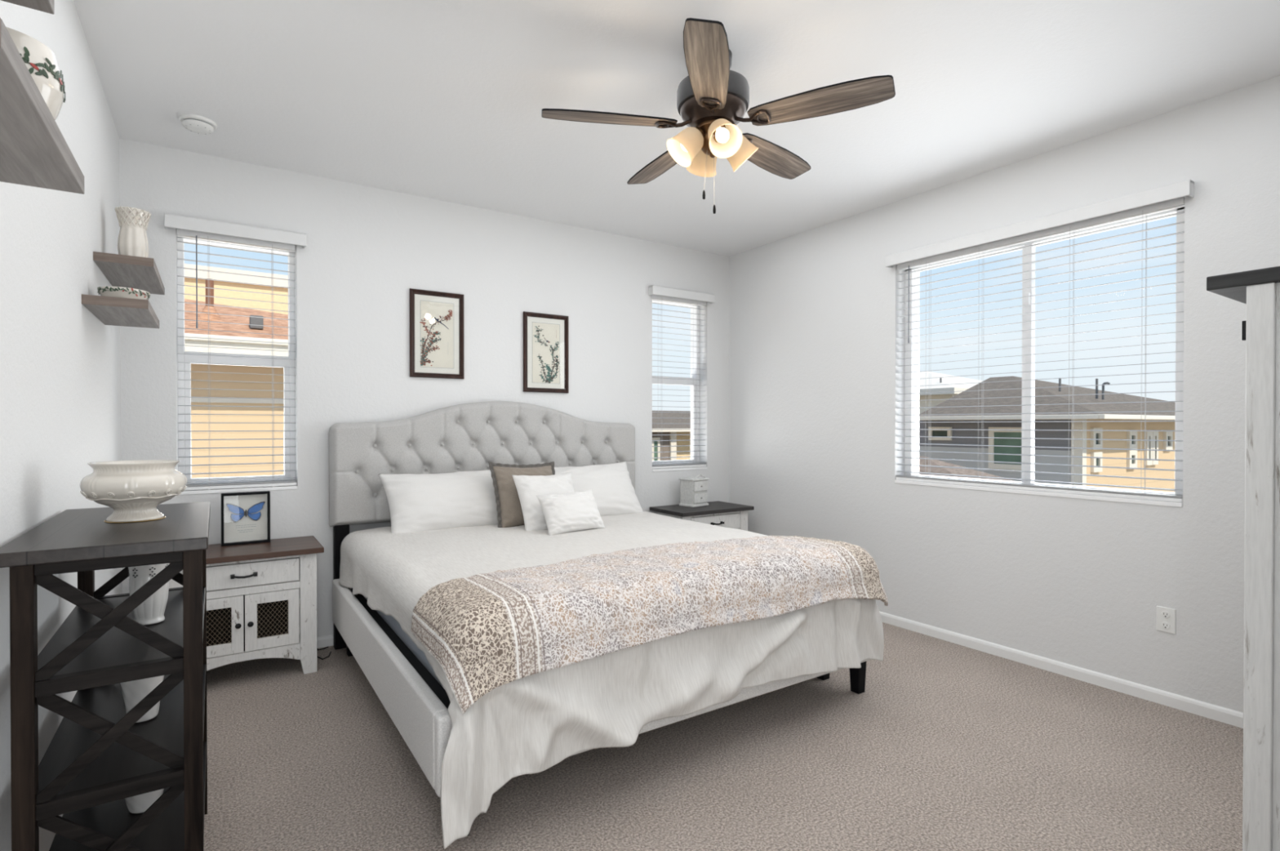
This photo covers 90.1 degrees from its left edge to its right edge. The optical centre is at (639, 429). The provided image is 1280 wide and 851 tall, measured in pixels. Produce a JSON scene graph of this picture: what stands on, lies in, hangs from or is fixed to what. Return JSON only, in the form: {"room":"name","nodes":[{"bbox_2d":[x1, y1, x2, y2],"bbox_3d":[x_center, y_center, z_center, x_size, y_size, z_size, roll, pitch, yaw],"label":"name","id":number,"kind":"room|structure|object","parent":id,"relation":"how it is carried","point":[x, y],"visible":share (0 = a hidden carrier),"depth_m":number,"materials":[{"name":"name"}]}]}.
{"room":"bedroom","nodes":[
{"label":"bedroom","id":0,"kind":"room"},
{"bbox_2d":[0,0,121,850],"bbox_3d":[-1.352,-0.083,1.121,0.220,3.140,4.906,0,1,-34],"label":"wall","id":1,"kind":"structure","parent":0,"point":[60,364],"depth_m":1.89,"materials":[{"name":"paint"}]},
{"bbox_2d":[0,0,54,14],"bbox_3d":[-0.855,-0.658,0.741,0.190,0.035,0.471,0,1,-34],"label":"floating shelf","id":2,"kind":"object","parent":1,"relation":"attached to","point":[45,6],"visible":1,"depth_m":0.96,"materials":[{"name":"grey laminate"}]},
{"bbox_2d":[0,17,84,194],"bbox_3d":[-0.976,-0.462,0.924,0.190,0.035,0.568,0,1,-34],"label":"floating shelf","id":3,"kind":"object","parent":1,"relation":"attached to","point":[34,152],"visible":1,"depth_m":0.98,"materials":[{"name":"grey laminate"}]},
{"bbox_2d":[5,26,65,120],"bbox_3d":[-0.992,-0.544,1.000,0.139,0.123,0.139,0,1,-34],"label":"pot","id":4,"kind":"object","parent":3,"relation":"on","point":[40,60],"visible":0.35,"depth_m":0.99,"materials":[{"name":"beige ceramic"}]},
{"bbox_2d":[81,293,159,328],"bbox_3d":[-2.072,-0.469,2.571,0.190,0.035,0.578,0,1,-34],"label":"floating shelf","id":5,"kind":"object","parent":1,"relation":"attached to","point":[110,310],"visible":1,"depth_m":2.43,"materials":[{"name":"grey laminate"}]},
{"bbox_2d":[97,285,150,299],"bbox_3d":[-2.010,-0.516,2.490,0.161,0.056,0.163,0,1,-34],"label":"bowl","id":6,"kind":"object","parent":5,"relation":"on","point":[114,291],"visible":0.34,"depth_m":2.43,"materials":[{"name":"beige ceramic"}]},
{"bbox_2d":[93,251,164,294],"bbox_3d":[-2.249,-0.684,2.836,0.190,0.035,0.678,0,1,-34],"label":"floating shelf","id":7,"kind":"object","parent":1,"relation":"attached to","point":[140,273],"visible":0.89,"depth_m":2.69,"materials":[{"name":"grey laminate"}]},
{"bbox_2d":[114,206,151,257],"bbox_3d":[-2.191,-0.825,2.764,0.122,0.244,0.126,0,0,5],"label":"vase","id":8,"kind":"object","parent":7,"relation":"on","point":[132,240],"visible":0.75,"depth_m":2.73,"materials":[{"name":"beige ceramic"}]},
{"bbox_2d":[119,137,728,636],"bbox_3d":[-0.989,-0.107,4.441,4.503,3.140,0.220,0,1,-34],"label":"wall","id":9,"kind":"structure","parent":0,"point":[366,246],"depth_m":3.95,"materials":[{"name":"paint"}]},
{"bbox_2d":[176,232,297,494],"bbox_3d":[-2.248,-0.361,3.581,0.559,1.400,0.195,0,1,-34],"label":"window","id":10,"kind":"structure","parent":9,"relation":"in","point":[240,360],"depth_m":3.56,"materials":[{"name":"white plastic"}]},
{"bbox_2d":[164,213,306,490],"bbox_3d":[-2.196,-0.394,3.503,0.649,1.442,0.118,0,1,-34],"label":"window blind","id":11,"kind":"object","parent":10,"relation":"attached to","point":[188,227],"visible":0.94,"depth_m":3.49,"materials":[{"name":"white plastic"}]},
{"bbox_2d":[237,634,333,662],"bbox_3d":[-0.924,1.232,4.354,4.063,0.062,0.014,0,1,-34],"label":"baseboard","id":12,"kind":"structure","parent":9,"relation":"attached to","point":[326,640],"depth_m":3.74,"materials":[{"name":"paint"}]},
{"bbox_2d":[408,288,464,378],"bbox_3d":[-1.295,-0.608,4.087,0.342,0.551,0.022,0,1,-34],"label":"picture frame","id":13,"kind":"object","parent":9,"relation":"attached to","point":[436,318],"visible":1,"depth_m":4.08,"materials":[{"name":"brown wood"}]},
{"bbox_2d":[419,300,453,368],"bbox_3d":[-1.298,-0.608,4.088,0.216,0.421,0.002,0,1,-34],"label":"painting","id":14,"kind":"object","parent":13,"relation":"attached to","point":[436,317],"depth_m":4.09,"materials":[{"name":"paper"}]},
{"bbox_2d":[523,311,568,392],"bbox_3d":[-0.661,-0.541,4.510,0.345,0.553,0.022,0,1,-34],"label":"picture frame","id":15,"kind":"object","parent":9,"relation":"attached to","point":[545,335],"visible":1,"depth_m":4.51,"materials":[{"name":"brown wood"}]},
{"bbox_2d":[532,321,559,383],"bbox_3d":[-0.662,-0.541,4.512,0.215,0.424,0.002,0,1,-34],"label":"painting","id":16,"kind":"object","parent":15,"relation":"attached to","point":[545,335],"depth_m":4.51,"materials":[{"name":"paper"}]},
{"bbox_2d":[652,299,706,471],"bbox_3d":[0.276,-0.373,5.260,0.559,1.400,0.195,0,1,-34],"label":"window","id":17,"kind":"structure","parent":9,"relation":"in","point":[679,380],"depth_m":5.41,"materials":[{"name":"white plastic"}]},
{"bbox_2d":[648,284,715,468],"bbox_3d":[0.328,-0.407,5.182,0.629,1.442,0.118,0,1,-34],"label":"window blind","id":18,"kind":"object","parent":17,"relation":"attached to","point":[660,293],"visible":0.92,"depth_m":5.17,"materials":[{"name":"white plastic"}]},
{"bbox_2d":[73,0,1279,256],"bbox_3d":[0.370,-1.562,2.388,4.063,0.200,4.686,0,1,-34],"label":"ceiling","id":19,"kind":"structure","parent":0,"point":[439,100],"depth_m":2.69,"materials":[{"name":"paint"}]},
{"bbox_2d":[178,114,217,134],"bbox_3d":[-2.102,-1.446,3.041,0.148,0.042,0.148,0,1,-34],"label":"smoke detector","id":20,"kind":"object","parent":19,"relation":"attached to","point":[198,124],"visible":1,"depth_m":3.01,"materials":[{"name":"plastic"}]},
{"bbox_2d":[542,17,895,213],"bbox_3d":[0.283,-1.157,2.542,1.279,0.612,1.261,0,1,-34],"label":"ceiling fan","id":21,"kind":"object","parent":19,"relation":"hanging from","point":[713,98],"visible":1,"depth_m":2.40,"materials":[{"name":"brown wood"}]},
{"bbox_2d":[203,622,1243,850],"bbox_3d":[0.370,1.378,2.410,4.063,0.200,4.686,0,1,-34],"label":"floor","id":22,"kind":"structure","parent":0,"point":[945,745],"depth_m":2.38,"materials":[{"name":"beige carpet"}]},
{"bbox_2d":[0,501,210,850],"bbox_3d":[-1.382,0.764,1.725,0.368,1.037,0.827,0,1,-34],"label":"bookshelf","id":23,"kind":"object","parent":22,"relation":"on","point":[98,757],"visible":0.98,"depth_m":1.46,"materials":[{"name":"brown wood"}]},
{"bbox_2d":[80,459,186,523],"bbox_3d":[-1.384,0.166,1.753,0.232,0.158,0.232,0,1,-34],"label":"footed bowl","id":24,"kind":"object","parent":23,"relation":"on","point":[134,489],"visible":1,"depth_m":1.69,"materials":[{"name":"beige ceramic"}]},
{"bbox_2d":[120,675,164,722],"bbox_3d":[-1.345,0.699,1.729,0.105,0.161,0.105,0,1,-34],"label":"vase","id":25,"kind":"object","parent":23,"relation":"on","point":[133,691],"visible":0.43,"depth_m":1.69,"materials":[{"name":"white ceramic"}]},
{"bbox_2d":[124,788,164,813],"bbox_3d":[-1.364,0.969,1.760,0.126,0.136,0.123,0,0,-8],"label":"vase","id":26,"kind":"object","parent":23,"relation":"on","point":[139,803],"visible":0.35,"depth_m":1.73,"materials":[{"name":"white ceramic"}]},
{"bbox_2d":[128,562,169,624],"bbox_3d":[-1.335,0.439,1.739,0.097,0.167,0.097,0,1,-34],"label":"vase","id":27,"kind":"object","parent":23,"relation":"on","point":[151,611],"visible":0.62,"depth_m":1.71,"materials":[{"name":"white ceramic"}]},
{"bbox_2d":[168,535,324,673],"bbox_3d":[-2.063,0.942,3.324,0.707,0.658,0.428,0,1,-34],"label":"nightstand","id":28,"kind":"object","parent":22,"relation":"on","point":[261,597],"visible":0.72,"depth_m":3.26,"materials":[{"name":"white wood"}]},
{"bbox_2d":[221,490,270,546],"bbox_3d":[-2.122,0.474,3.442,0.224,0.276,0.040,0,1,-34],"label":"frame","id":29,"kind":"object","parent":28,"relation":"on","point":[245,516],"visible":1,"depth_m":3.45,"materials":[{"name":"black paint"}]},
{"bbox_2d":[316,645,331,659],"bbox_3d":[-1.803,1.218,3.622,0.095,0.099,0.217,0,1,-34],"label":"power cord","id":30,"kind":"object","parent":22,"relation":"on","point":[327,646],"visible":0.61,"depth_m":3.58,"materials":[{"name":"black paint"}]},
{"bbox_2d":[328,400,871,839],"bbox_3d":[-0.342,0.542,3.404,2.093,1.456,2.184,0,1,-34],"label":"upholstered bed","id":31,"kind":"object","parent":22,"relation":"on","point":[466,437],"visible":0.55,"depth_m":3.75,"materials":[{"name":"grey fabric"}]},
{"bbox_2d":[363,595,444,688],"bbox_3d":[-0.331,0.817,3.392,1.856,0.263,1.965,0,1,-34],"label":"mattress","id":32,"kind":"object","parent":31,"relation":"on","point":[391,620],"visible":0.02,"depth_m":2.69,"materials":[{"name":"grey fabric"}]},
{"bbox_2d":[338,511,884,848],"bbox_3d":[-0.278,0.870,3.277,2.090,0.622,2.218,0,1,-34],"label":"sheet","id":33,"kind":"object","parent":31,"relation":"on","point":[531,723],"visible":0.56,"depth_m":2.42,"materials":[{"name":"beige fabric"}]},
{"bbox_2d":[377,469,497,533],"bbox_3d":[-1.108,0.427,3.818,0.803,0.362,0.280,0,1,-36],"label":"pillow","id":34,"kind":"object","parent":33,"relation":"on","point":[420,502],"visible":0.69,"depth_m":3.69,"materials":[{"name":"white fabric"}]},
{"bbox_2d":[488,461,555,527],"bbox_3d":[-0.682,0.402,3.899,0.456,0.420,0.208,0,1,-35],"label":"throw pillow","id":35,"kind":"object","parent":33,"relation":"on","point":[508,508],"visible":0.55,"depth_m":3.80,"materials":[{"name":"beige fabric"}]},
{"bbox_2d":[511,471,574,530],"bbox_3d":[-0.533,0.433,3.784,0.390,0.338,0.217,0,1,-35],"label":"throw pillow","id":36,"kind":"object","parent":33,"relation":"on","point":[527,486],"visible":0.62,"depth_m":3.72,"materials":[{"name":"white fabric"}]},
{"bbox_2d":[536,488,604,535],"bbox_3d":[-0.389,0.469,3.649,0.374,0.229,0.168,0,1,-38],"label":"lumbar pillow","id":37,"kind":"object","parent":33,"relation":"on","point":[563,513],"visible":1,"depth_m":3.59,"materials":[{"name":"white fabric"}]},
{"bbox_2d":[554,461,643,515],"bbox_3d":[-0.342,0.419,4.326,0.766,0.377,0.274,0,1,-33],"label":"pillow","id":38,"kind":"object","parent":33,"relation":"on","point":[611,486],"visible":0.54,"depth_m":4.32,"materials":[{"name":"white fabric"}]},
{"bbox_2d":[410,535,888,713],"bbox_3d":[0.153,0.674,2.662,2.082,0.292,0.648,0,1,-34],"label":"quilt","id":39,"kind":"object","parent":33,"relation":"on","point":[486,632],"visible":1,"depth_m":2.28,"materials":[{"name":"beige fabric"}]},
{"bbox_2d":[649,501,754,530],"bbox_3d":[0.485,0.930,5.012,0.707,0.658,0.428,0,1,-34],"label":"nightstand","id":40,"kind":"object","parent":22,"relation":"on","point":[722,513],"visible":0.16,"depth_m":4.90,"materials":[{"name":"white wood"}]},
{"bbox_2d":[678,473,709,506],"bbox_3d":[0.432,0.471,5.069,0.194,0.258,0.166,0,1,-42],"label":"chest","id":41,"kind":"object","parent":40,"relation":"on","point":[693,490],"visible":1,"depth_m":5.01,"materials":[{"name":"white paint"}]},
{"bbox_2d":[1206,266,1279,850],"bbox_3d":[2.092,0.438,1.749,1.022,1.690,0.579,0,1,-34],"label":"tall cabinet","id":42,"kind":"object","parent":22,"relation":"on","point":[1260,289],"visible":1,"depth_m":1.62,"materials":[{"name":"white wood"}]},
{"bbox_2d":[728,75,1279,712],"bbox_3d":[2.214,-0.100,3.494,0.220,3.140,4.906,0,1,-34],"label":"wall","id":43,"kind":"structure","parent":0,"point":[815,317],"depth_m":3.48,"materials":[{"name":"paint"}]},
{"bbox_2d":[894,206,1184,506],"bbox_3d":[2.139,-0.360,3.573,0.195,1.414,1.479,0,1,-34],"label":"window","id":44,"kind":"structure","parent":43,"relation":"in","point":[913,420],"depth_m":3.56,"materials":[{"name":"white plastic"}]},
{"bbox_2d":[885,178,1194,502],"bbox_3d":[2.061,-0.394,3.521,0.118,1.456,1.549,0,1,-34],"label":"window blind","id":45,"kind":"object","parent":44,"relation":"attached to","point":[1176,190],"visible":0.92,"depth_m":3.35,"materials":[{"name":"white plastic"}]},
{"bbox_2d":[879,610,1243,728],"bbox_3d":[1.907,1.237,3.754,0.014,0.062,4.122,0,1,-34],"label":"baseboard","id":46,"kind":"structure","parent":43,"relation":"attached to","point":[1220,713],"depth_m":3.25,"materials":[{"name":"paint"}]},
{"bbox_2d":[1156,605,1175,633],"bbox_3d":[2.435,0.879,2.960,0.011,0.115,0.072,0,1,-34],"label":"wall outlet","id":47,"kind":"object","parent":43,"relation":"attached to","point":[1166,616],"visible":1,"depth_m":2.96,"materials":[{"name":"plastic"}]},
{"bbox_2d":[1160,621,1169,628],"bbox_3d":[2.433,0.905,2.959,0.004,0.033,0.033,0,1,-34],"label":"receptacle","id":48,"kind":"object","parent":47,"relation":"attached to","point":[1164,624],"depth_m":2.96,"materials":[{"name":"plastic"}]},
{"bbox_2d":[1160,610,1169,617],"bbox_3d":[2.433,0.854,2.959,0.004,0.033,0.033,0,1,-34],"label":"receptacle","id":49,"kind":"object","parent":47,"relation":"attached to","point":[1164,614],"depth_m":2.96,"materials":[{"name":"plastic"}]},
{"label":"outside","id":50,"kind":"structure","parent":0,"visible":0},
{"bbox_3d":[-4.130,4.251,33.318,90.000,0.400,80.000,0,1,-34],"label":"ground","id":51,"kind":"structure","parent":50,"visible":0},
{"bbox_2d":[184,278,288,478],"bbox_3d":[-5.697,1.156,9.383,8.900,6.140,5.080,0,1,-34],"label":"house","id":52,"kind":"structure","parent":51,"relation":"on","point":[257,377],"depth_m":7.60,"materials":[{"name":"beige"}]},
{"bbox_2d":[248,315,263,328],"bbox_3d":[-4.711,-1.312,7.847,0.140,0.160,0.200,0,1,-34],"label":"vent","id":53,"kind":"object","parent":52,"relation":"attached to","point":[252,320],"depth_m":7.77,"materials":[{"name":"grey metal"}]},
{"bbox_2d":[184,263,288,314],"bbox_3d":[-8.232,0.534,15.084,15.600,7.300,6.370,0,1,-34],"label":"house","id":54,"kind":"structure","parent":51,"relation":"on","point":[188,273],"depth_m":11.85,"materials":[{"name":"beige paint"}]},
{"bbox_2d":[652,410,690,460],"bbox_3d":[0.305,1.573,30.243,11.000,5.000,7.000,0,1,-34],"label":"house","id":55,"kind":"structure","parent":51,"relation":"on","point":[681,416],"depth_m":27.83,"materials":[{"name":"beige"}]},
{"bbox_2d":[919,371,982,413],"bbox_3d":[10.341,0.904,25.986,6.800,6.400,9.000,0,1,-34],"label":"house","id":56,"kind":"structure","parent":51,"relation":"on","point":[943,380],"depth_m":21.58,"materials":[{"name":"white"}]},
{"bbox_2d":[919,456,1014,480],"bbox_3d":[4.212,2.317,10.657,1.600,3.800,3.950,0,1,-34],"label":"porch roof","id":57,"kind":"structure","parent":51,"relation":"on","point":[922,461],"depth_m":9.68,"materials":[{"name":"grey"}]},
{"bbox_2d":[919,375,1175,492],"bbox_3d":[10.055,1.485,14.659,10.030,5.405,4.750,0,1,-34],"label":"house","id":58,"kind":"structure","parent":51,"relation":"on","point":[1117,397],"depth_m":11.79,"materials":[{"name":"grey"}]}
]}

